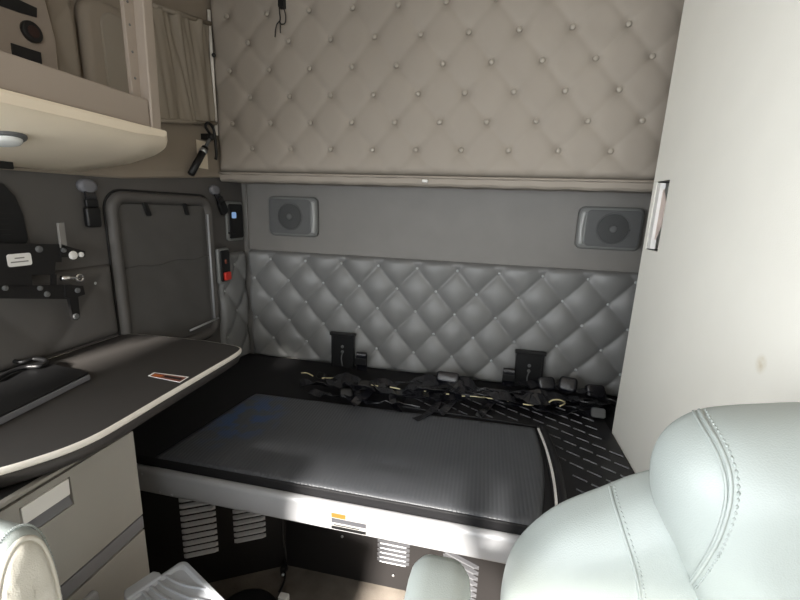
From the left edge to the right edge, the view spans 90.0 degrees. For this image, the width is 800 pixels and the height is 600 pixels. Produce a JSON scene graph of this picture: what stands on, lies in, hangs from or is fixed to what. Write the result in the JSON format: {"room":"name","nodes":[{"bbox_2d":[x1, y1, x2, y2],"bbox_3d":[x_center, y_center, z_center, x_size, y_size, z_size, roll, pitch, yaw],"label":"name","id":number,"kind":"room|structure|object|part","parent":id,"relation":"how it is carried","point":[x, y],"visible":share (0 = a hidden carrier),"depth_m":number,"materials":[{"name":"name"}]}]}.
{"room":"vehicle interior","nodes":[
{"label":"vehicle interior","id":0,"kind":"room"},
{"bbox_2d":[0,169,249,372],"bbox_3d":[-1.183,0.004,0.612,0.050,2.360,3.180,5,13,11],"label":"wall","id":1,"kind":"structure","parent":0,"point":[45,200],"depth_m":1.25,"materials":[{"name":"grey plastic"}]},
{"bbox_2d":[0,183,27,243],"bbox_3d":[-1.072,-0.203,0.923,0.012,0.185,0.366,5,13,11],"label":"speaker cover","id":2,"kind":"object","parent":1,"relation":"attached to","point":[12,222],"visible":0.94,"depth_m":1.07,"materials":[{"name":"black plastic"}]},
{"bbox_2d":[0,0,57,69],"bbox_3d":[-1.021,-0.632,0.816,0.059,0.439,0.600,5,13,11],"label":"outlet panel","id":3,"kind":"object","parent":1,"relation":"attached to","point":[26,31],"visible":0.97,"depth_m":1.02,"materials":[{"name":"beige plastic"}]},
{"bbox_2d":[20,20,42,42],"bbox_3d":[-0.950,-0.692,1.033,0.010,0.050,0.050,5,13,11],"label":"socket","id":4,"kind":"object","parent":3,"relation":"attached to","point":[31,31],"depth_m":1.03,"materials":[{"name":"brown plastic"}]},
{"bbox_2d":[0,222,84,319],"bbox_3d":[-1.014,-0.064,1.087,0.083,0.289,0.288,5,13,11],"label":"bracket","id":5,"kind":"object","parent":1,"relation":"attached to","point":[18,262],"visible":1,"depth_m":1.09,"materials":[{"name":"black metal"}]},
{"bbox_3d":[-0.994,-0.067,1.056,0.006,0.180,0.238,5,13,11],"label":"plate","id":6,"kind":"part","parent":5,"relation":"part of","materials":[{"name":"black metal"}]},
{"bbox_3d":[-0.963,-0.185,1.138,0.008,0.072,0.019,5,13,11],"label":"arm","id":7,"kind":"part","parent":5,"relation":"part of","materials":[{"name":"grey plastic"}]},
{"bbox_3d":[-0.962,-0.066,1.168,0.014,0.018,0.053,5,13,11],"label":"cam lever","id":8,"kind":"part","parent":5,"relation":"part of","materials":[{"name":"silver metal"}]},
{"bbox_3d":[-0.968,0.005,1.192,0.010,0.112,0.060,5,13,11],"label":"arm","id":9,"kind":"part","parent":5,"relation":"part of","materials":[{"name":"black metal"}]},
{"bbox_2d":[0,264,117,371],"bbox_3d":[-1.054,0.065,1.092,0.023,0.250,0.625,5,13,11],"label":"panel","id":10,"kind":"object","parent":1,"relation":"attached to","point":[29,328],"visible":0.87,"depth_m":1.19,"materials":[{"name":"grey plastic"}]},
{"bbox_2d":[45,0,79,76],"bbox_3d":[-0.962,-0.822,1.125,0.022,0.660,0.087,5,13,11],"label":"panel","id":11,"kind":"object","parent":1,"relation":"attached to","point":[59,11],"visible":0.51,"depth_m":1.14,"materials":[{"name":"beige plastic"}]},
{"bbox_2d":[0,0,167,171],"bbox_3d":[-0.866,-0.743,0.741,0.399,0.931,0.767,5,13,11],"label":"storage shelf","id":12,"kind":"object","parent":1,"relation":"attached to","point":[71,123],"visible":1,"depth_m":0.94,"materials":[{"name":"beige plastic"}]},
{"bbox_2d":[0,131,27,146],"bbox_3d":[-0.808,-0.330,0.813,0.079,0.034,0.077,5,13,11],"label":"ceiling light","id":13,"kind":"object","parent":12,"relation":"attached to","point":[7,138],"visible":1,"depth_m":0.81,"materials":[{"name":"grey plastic"}]},
{"bbox_3d":[-0.638,-0.847,0.978,0.030,0.817,0.051,5,13,11],"label":"post","id":14,"kind":"part","parent":12,"relation":"part of","materials":[{"name":"beige plastic"}]},
{"bbox_2d":[76,179,101,227],"bbox_3d":[-0.988,-0.308,1.276,0.025,0.151,0.060,5,13,11],"label":"anchor","id":15,"kind":"object","parent":1,"relation":"attached to","point":[92,214],"visible":1,"depth_m":1.27,"materials":[{"name":"grey plastic"}]},
{"bbox_2d":[74,0,128,92],"bbox_3d":[-0.921,-0.776,1.307,0.040,0.325,0.230,5,13,11],"label":"window cover","id":16,"kind":"structure","parent":1,"relation":"in","point":[99,29],"depth_m":1.23,"materials":[{"name":"beige fabric"}]},
{"bbox_2d":[3,0,221,177],"bbox_3d":[-0.949,-0.864,1.265,0.013,0.934,1.465,5,13,11],"label":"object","id":17,"kind":"structure","parent":1,"relation":"attached to","point":[180,151],"depth_m":1.59,"materials":[{"name":"beige plastic"}]},
{"bbox_2d":[103,189,219,339],"bbox_3d":[-0.929,-0.101,1.645,0.026,0.664,0.546,5,13,11],"label":"window frame","id":18,"kind":"structure","parent":1,"relation":"in","point":[113,200],"depth_m":1.43,"materials":[{"name":"black"}]},
{"bbox_2d":[118,202,218,337],"bbox_3d":[-0.922,-0.108,1.653,0.025,0.572,0.467,5,13,11],"label":"window cover","id":19,"kind":"object","parent":18,"relation":"attached to","point":[165,255],"visible":0.98,"depth_m":1.61,"materials":[{"name":"fabric"}]},
{"bbox_3d":[-0.875,-0.147,1.855,0.008,0.490,0.008,0,13,-11],"label":"guide rail","id":20,"kind":"part","parent":18,"relation":"part of","materials":[{"name":"silver paint"}]},
{"bbox_2d":[152,3,217,135],"bbox_3d":[-0.847,-0.944,1.590,0.042,0.518,0.365,5,13,11],"label":"curtain","id":21,"kind":"object","parent":1,"relation":"hanging from","point":[183,41],"visible":0.94,"depth_m":1.58,"materials":[{"name":"beige fabric"}]},
{"bbox_3d":[-0.822,-0.989,1.757,0.014,0.500,0.015,11,15,33],"label":"rail","id":22,"kind":"part","parent":21,"relation":"part of","materials":[{"name":"white metal"}]},
{"bbox_2d":[196,139,207,168],"bbox_3d":[-0.864,-0.635,1.748,0.002,0.115,0.065,5,13,11],"label":"paper tag","id":23,"kind":"object","parent":1,"relation":"attached to","point":[199,143],"visible":0.57,"depth_m":1.75,"materials":[{"name":"beige paper"}]},
{"bbox_2d":[188,121,217,175],"bbox_3d":[-0.845,-0.642,1.700,0.057,0.235,0.176,5,13,11],"label":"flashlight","id":24,"kind":"object","parent":1,"relation":"attached to","point":[209,137],"visible":1,"depth_m":1.70,"materials":[{"name":"black plastic"}]},
{"bbox_3d":[-0.827,-0.677,1.722,0.013,0.062,0.052,6,13,16],"label":"rod","id":25,"kind":"part","parent":24,"relation":"part of","materials":[{"name":"grey metal"}]},
{"bbox_2d":[209,185,228,215],"bbox_3d":[-0.853,-0.469,1.888,0.025,0.139,0.108,5,13,11],"label":"anchor","id":26,"kind":"object","parent":1,"relation":"attached to","point":[214,190],"visible":1,"depth_m":1.88,"materials":[{"name":"grey plastic"}]},
{"bbox_2d":[217,251,249,356],"bbox_3d":[-0.853,0.042,2.068,0.034,0.570,0.215,5,13,11],"label":"panel","id":27,"kind":"object","parent":1,"relation":"attached to","point":[232,295],"visible":0.77,"depth_m":2.05,"materials":[{"name":"grey leather"}]},
{"bbox_2d":[215,248,231,283],"bbox_3d":[-0.838,-0.163,1.915,0.032,0.168,0.086,5,13,11],"label":"receptacle","id":28,"kind":"object","parent":27,"relation":"attached to","point":[222,254],"visible":1,"depth_m":1.90,"materials":[{"name":"grey plastic"}]},
{"bbox_2d":[225,201,243,240],"bbox_3d":[-0.835,-0.399,2.025,0.020,0.194,0.142,5,13,11],"label":"control panel","id":29,"kind":"object","parent":1,"relation":"attached to","point":[234,226],"visible":0.98,"depth_m":2.01,"materials":[{"name":"grey plastic"}]},
{"bbox_2d":[209,565,405,599],"bbox_3d":[-0.071,1.276,0.653,2.410,0.060,3.290,5,13,11],"label":"floor","id":30,"kind":"structure","parent":0,"point":[300,583],"depth_m":1.47,"materials":[{"name":"carpet"}]},
{"bbox_2d":[0,519,61,599],"bbox_3d":[-0.773,0.782,0.446,0.479,0.944,0.529,5,13,11],"label":"passenger seat","id":31,"kind":"object","parent":30,"relation":"on","point":[28,571],"visible":1,"depth_m":0.52,"materials":[{"name":"leather"}]},
{"bbox_3d":[-0.720,0.528,0.587,0.448,0.501,0.126,5,13,11],"label":"backrest","id":32,"kind":"part","parent":31,"relation":"part of","materials":[{"name":"leather"}]},
{"bbox_3d":[-0.496,0.553,0.547,0.013,0.487,0.094,5,13,11],"label":"panel","id":33,"kind":"part","parent":31,"relation":"part of","materials":[{"name":"beige leather"}]},
{"bbox_2d":[0,431,149,599],"bbox_3d":[-0.902,0.719,0.946,0.480,0.840,0.287,5,13,11],"label":"base cabinet","id":34,"kind":"object","parent":30,"relation":"on","point":[88,511],"visible":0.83,"depth_m":0.86,"materials":[{"name":"grey plastic"}]},
{"bbox_3d":[-0.671,0.331,0.811,0.014,0.008,0.287,5,13,11],"label":"rail","id":35,"kind":"part","parent":34,"relation":"part of","materials":[{"name":"grey plastic"}]},
{"bbox_3d":[-0.682,0.385,0.769,0.013,0.037,0.086,5,13,11],"label":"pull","id":36,"kind":"part","parent":34,"relation":"part of","materials":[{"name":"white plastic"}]},
{"bbox_3d":[-0.673,0.657,0.866,0.012,0.034,0.040,5,13,11],"label":"handle","id":37,"kind":"part","parent":34,"relation":"part of","materials":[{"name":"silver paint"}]},
{"bbox_3d":[-0.690,0.847,0.927,0.014,0.492,0.287,5,13,11],"label":"door","id":38,"kind":"part","parent":34,"relation":"part of","materials":[{"name":"grey plastic"}]},
{"bbox_2d":[0,334,241,488],"bbox_3d":[-0.829,0.242,1.038,0.507,0.052,0.802,5,13,11],"label":"desk","id":39,"kind":"object","parent":34,"relation":"on","point":[134,378],"visible":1,"depth_m":0.98,"materials":[{"name":"laminate"}]},
{"bbox_2d":[0,361,89,424],"bbox_3d":[-0.949,0.234,0.895,0.303,0.022,0.442,5,13,11],"label":"laptop","id":40,"kind":"object","parent":39,"relation":"on","point":[22,391],"visible":0.84,"depth_m":0.97,"materials":[{"name":"grey plastic"}]},
{"bbox_2d":[0,357,48,379],"bbox_3d":[-1.022,0.177,1.051,0.126,0.012,0.140,5,13,11],"label":"cable","id":41,"kind":"object","parent":40,"relation":"on","point":[45,361],"visible":0.99,"depth_m":1.06,"materials":[{"name":"black plastic"}]},
{"bbox_2d":[151,373,185,381],"bbox_3d":[-0.636,0.212,1.092,0.103,0.001,0.029,5,13,11],"label":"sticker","id":42,"kind":"object","parent":39,"relation":"on","point":[155,377],"depth_m":1.09,"materials":[{"name":"brown paper"}]},
{"bbox_2d":[164,376,181,379],"bbox_3d":[-0.619,0.213,1.090,0.057,0.002,0.011,5,13,13],"label":"print","id":43,"kind":"object","parent":39,"relation":"on","point":[165,377],"depth_m":1.09,"materials":[{"name":"black"}]},
{"bbox_2d":[124,562,224,599],"bbox_3d":[-0.458,0.906,0.815,0.316,0.564,0.241,11,15,34],"label":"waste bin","id":44,"kind":"object","parent":30,"relation":"on","point":[182,581],"visible":1,"depth_m":0.85,"materials":[{"name":"grey plastic"}]},
{"bbox_2d":[226,588,276,599],"bbox_3d":[-0.515,1.062,1.327,0.230,0.030,0.229,5,13,11],"label":"dome","id":45,"kind":"object","parent":30,"relation":"on","point":[254,593],"visible":1,"depth_m":1.40,"materials":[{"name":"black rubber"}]},
{"bbox_2d":[131,354,633,599],"bbox_3d":[0.162,0.756,1.612,2.306,0.550,0.965,5,13,11],"label":"platform","id":46,"kind":"object","parent":30,"relation":"on","point":[224,524],"visible":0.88,"depth_m":1.41,"materials":[{"name":"black paint"}]},
{"bbox_3d":[-0.657,0.786,1.430,0.474,0.513,0.012,-2,13,-18],"label":"panel","id":47,"kind":"part","parent":46,"relation":"part of","materials":[{"name":"black metal"}]},
{"bbox_2d":[278,519,288,599],"bbox_3d":[-0.421,0.897,1.434,0.038,0.309,0.160,-2,13,-16],"label":"power cord","id":48,"kind":"object","parent":46,"relation":"hanging from","point":[282,596],"visible":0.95,"depth_m":1.49,"materials":[{"name":"black plastic"}]},
{"bbox_3d":[0.026,0.650,1.129,2.185,0.089,0.027,5,13,11],"label":"rail","id":49,"kind":"part","parent":46,"relation":"part of","materials":[{"name":"silver paint"}]},
{"bbox_2d":[330,331,355,368],"bbox_3d":[-0.296,0.259,2.064,0.133,0.187,0.026,5,13,11],"label":"wall bracket","id":50,"kind":"object","parent":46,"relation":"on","point":[342,343],"visible":1,"depth_m":2.06,"materials":[{"name":"black plastic"}]},
{"bbox_2d":[155,394,557,525],"bbox_3d":[-0.121,0.499,1.421,1.260,0.014,0.525,5,13,11],"label":"pad","id":51,"kind":"object","parent":46,"relation":"on","point":[490,470],"visible":0.99,"depth_m":1.34,"materials":[{"name":"plastic"}]},
{"bbox_3d":[-0.160,0.799,1.452,0.549,0.513,0.012,5,13,11],"label":"panel","id":52,"kind":"part","parent":46,"relation":"part of","materials":[{"name":"black metal"}]},
{"bbox_2d":[355,352,366,370],"bbox_3d":[-0.196,0.314,2.024,0.056,0.104,0.036,5,13,11],"label":"clip","id":53,"kind":"object","parent":46,"relation":"on","point":[361,357],"visible":1,"depth_m":2.01,"materials":[{"name":"black plastic"}]},
{"bbox_2d":[299,371,616,420],"bbox_3d":[0.237,0.394,1.713,1.474,0.100,0.395,4,13,8],"label":"straps","id":54,"kind":"object","parent":46,"relation":"on","point":[540,398],"visible":0.99,"depth_m":1.74,"materials":[{"name":"black fabric"}]},
{"bbox_3d":[0.651,0.425,1.660,0.075,0.018,0.042,5,13,11],"label":"cord","id":55,"kind":"part","parent":54,"relation":"part of","materials":[{"name":"beige fabric"}]},
{"bbox_3d":[0.291,0.853,1.287,0.429,0.513,0.012,10,15,32],"label":"panel","id":56,"kind":"part","parent":46,"relation":"part of","materials":[{"name":"black metal"}]},
{"bbox_2d":[502,368,514,386],"bbox_3d":[0.509,0.367,1.883,0.056,0.096,0.036,5,13,11],"label":"clip","id":57,"kind":"object","parent":46,"relation":"on","point":[508,377],"visible":1,"depth_m":1.87,"materials":[{"name":"black plastic"}]},
{"bbox_2d":[403,381,634,503],"bbox_3d":[0.386,0.498,1.489,0.815,0.027,0.800,5,13,11],"label":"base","id":58,"kind":"object","parent":46,"relation":"on","point":[585,456],"visible":0.64,"depth_m":1.47,"materials":[{"name":"black"}]},
{"bbox_2d":[513,349,546,388],"bbox_3d":[0.606,0.326,1.884,0.138,0.182,0.026,5,13,11],"label":"wall bracket","id":59,"kind":"object","parent":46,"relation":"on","point":[529,364],"visible":0.81,"depth_m":1.88,"materials":[{"name":"black plastic"}]},
{"bbox_2d":[612,0,799,472],"bbox_3d":[1.020,-0.265,0.914,0.518,1.807,0.800,5,13,11],"label":"panel","id":60,"kind":"object","parent":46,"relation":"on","point":[715,321],"visible":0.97,"depth_m":0.94,"materials":[{"name":"plastic"}]},
{"bbox_2d":[647,183,665,248],"bbox_3d":[0.844,-0.273,1.307,0.014,0.211,0.058,5,13,11],"label":"handle","id":61,"kind":"object","parent":60,"relation":"in","point":[660,199],"visible":0.96,"depth_m":1.31,"materials":[{"name":"silver metal"}]},
{"bbox_2d":[404,402,799,599],"bbox_3d":[0.381,0.727,0.410,0.829,1.151,0.600,5,13,11],"label":"seat","id":62,"kind":"object","parent":30,"relation":"on","point":[715,513],"visible":1,"depth_m":0.49,"materials":[{"name":"leather"}]},
{"bbox_3d":[0.019,0.429,0.384,0.084,0.085,0.385,5,13,11],"label":"armrest","id":63,"kind":"part","parent":62,"relation":"part of","materials":[{"name":"leather"}]},
{"bbox_3d":[0.497,0.729,0.636,0.689,1.039,0.120,5,13,11],"label":"backrest","id":64,"kind":"part","parent":62,"relation":"part of","materials":[{"name":"leather"}]},
{"bbox_2d":[241,183,651,396],"bbox_3d":[0.306,-0.238,1.932,2.410,2.360,0.060,5,13,11],"label":"wall","id":65,"kind":"structure","parent":0,"point":[534,228],"depth_m":1.90,"materials":[{"name":"grey plastic"}]},
{"bbox_2d":[244,184,249,248],"bbox_3d":[-0.799,-0.432,2.089,0.011,0.330,0.011,11,15,33],"label":"trim","id":66,"kind":"structure","parent":65,"relation":"attached to","point":[245,185],"depth_m":2.08,"materials":[{"name":"grey plastic"}]},
{"bbox_2d":[269,196,318,236],"bbox_3d":[-0.542,-0.421,2.021,0.264,0.197,0.042,5,13,11],"label":"speaker","id":67,"kind":"object","parent":65,"relation":"attached to","point":[288,215],"visible":1,"depth_m":2.01},
{"bbox_2d":[219,172,653,192],"bbox_3d":[0.292,-0.507,1.740,2.286,0.043,0.197,5,13,11],"label":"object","id":68,"kind":"object","parent":65,"relation":"attached to","point":[403,181],"visible":0.87,"depth_m":1.68,"materials":[{"name":"beige plastic"}]},
{"bbox_2d":[248,249,637,395],"bbox_3d":[0.296,0.109,1.951,2.262,0.583,0.047,5,13,11],"label":"panel","id":69,"kind":"object","parent":65,"relation":"attached to","point":[470,320],"visible":0.81,"depth_m":1.95,"materials":[{"name":"grey leather"}]},
{"bbox_2d":[211,0,683,179],"bbox_3d":[0.307,-0.941,1.637,2.286,0.853,0.211,5,13,11],"label":"panel","id":70,"kind":"object","parent":65,"relation":"attached to","point":[571,89],"visible":0.8,"depth_m":1.58,"materials":[{"name":"beige leather"}]},
{"bbox_2d":[574,206,644,250],"bbox_3d":[0.907,-0.308,1.732,0.262,0.183,0.042,5,13,11],"label":"speaker","id":71,"kind":"object","parent":65,"relation":"attached to","point":[601,228],"visible":1,"depth_m":1.72},
{"bbox_3d":[0.015,-1.078,0.124,2.410,0.050,3.290,5,13,11],"label":"ceiling","id":72,"kind":"structure","parent":0,"visible":0},
{"bbox_2d":[274,0,285,36],"bbox_3d":[-0.486,-1.244,1.622,0.058,0.318,0.027,5,13,11],"label":"hook","id":73,"kind":"object","parent":72,"relation":"hanging from","point":[281,3],"visible":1,"depth_m":1.63,"materials":[{"name":"black plastic"}]},
{"bbox_3d":[-0.504,-1.148,1.643,0.030,0.120,0.004,5,13,11],"label":"cord","id":74,"kind":"part","parent":73,"relation":"part of","materials":[{"name":"black plastic"}]},
{"bbox_3d":[-0.478,-1.145,1.633,0.031,0.098,0.004,5,13,11],"label":"cord","id":75,"kind":"part","parent":73,"relation":"part of","materials":[{"name":"black plastic"}]}
]}

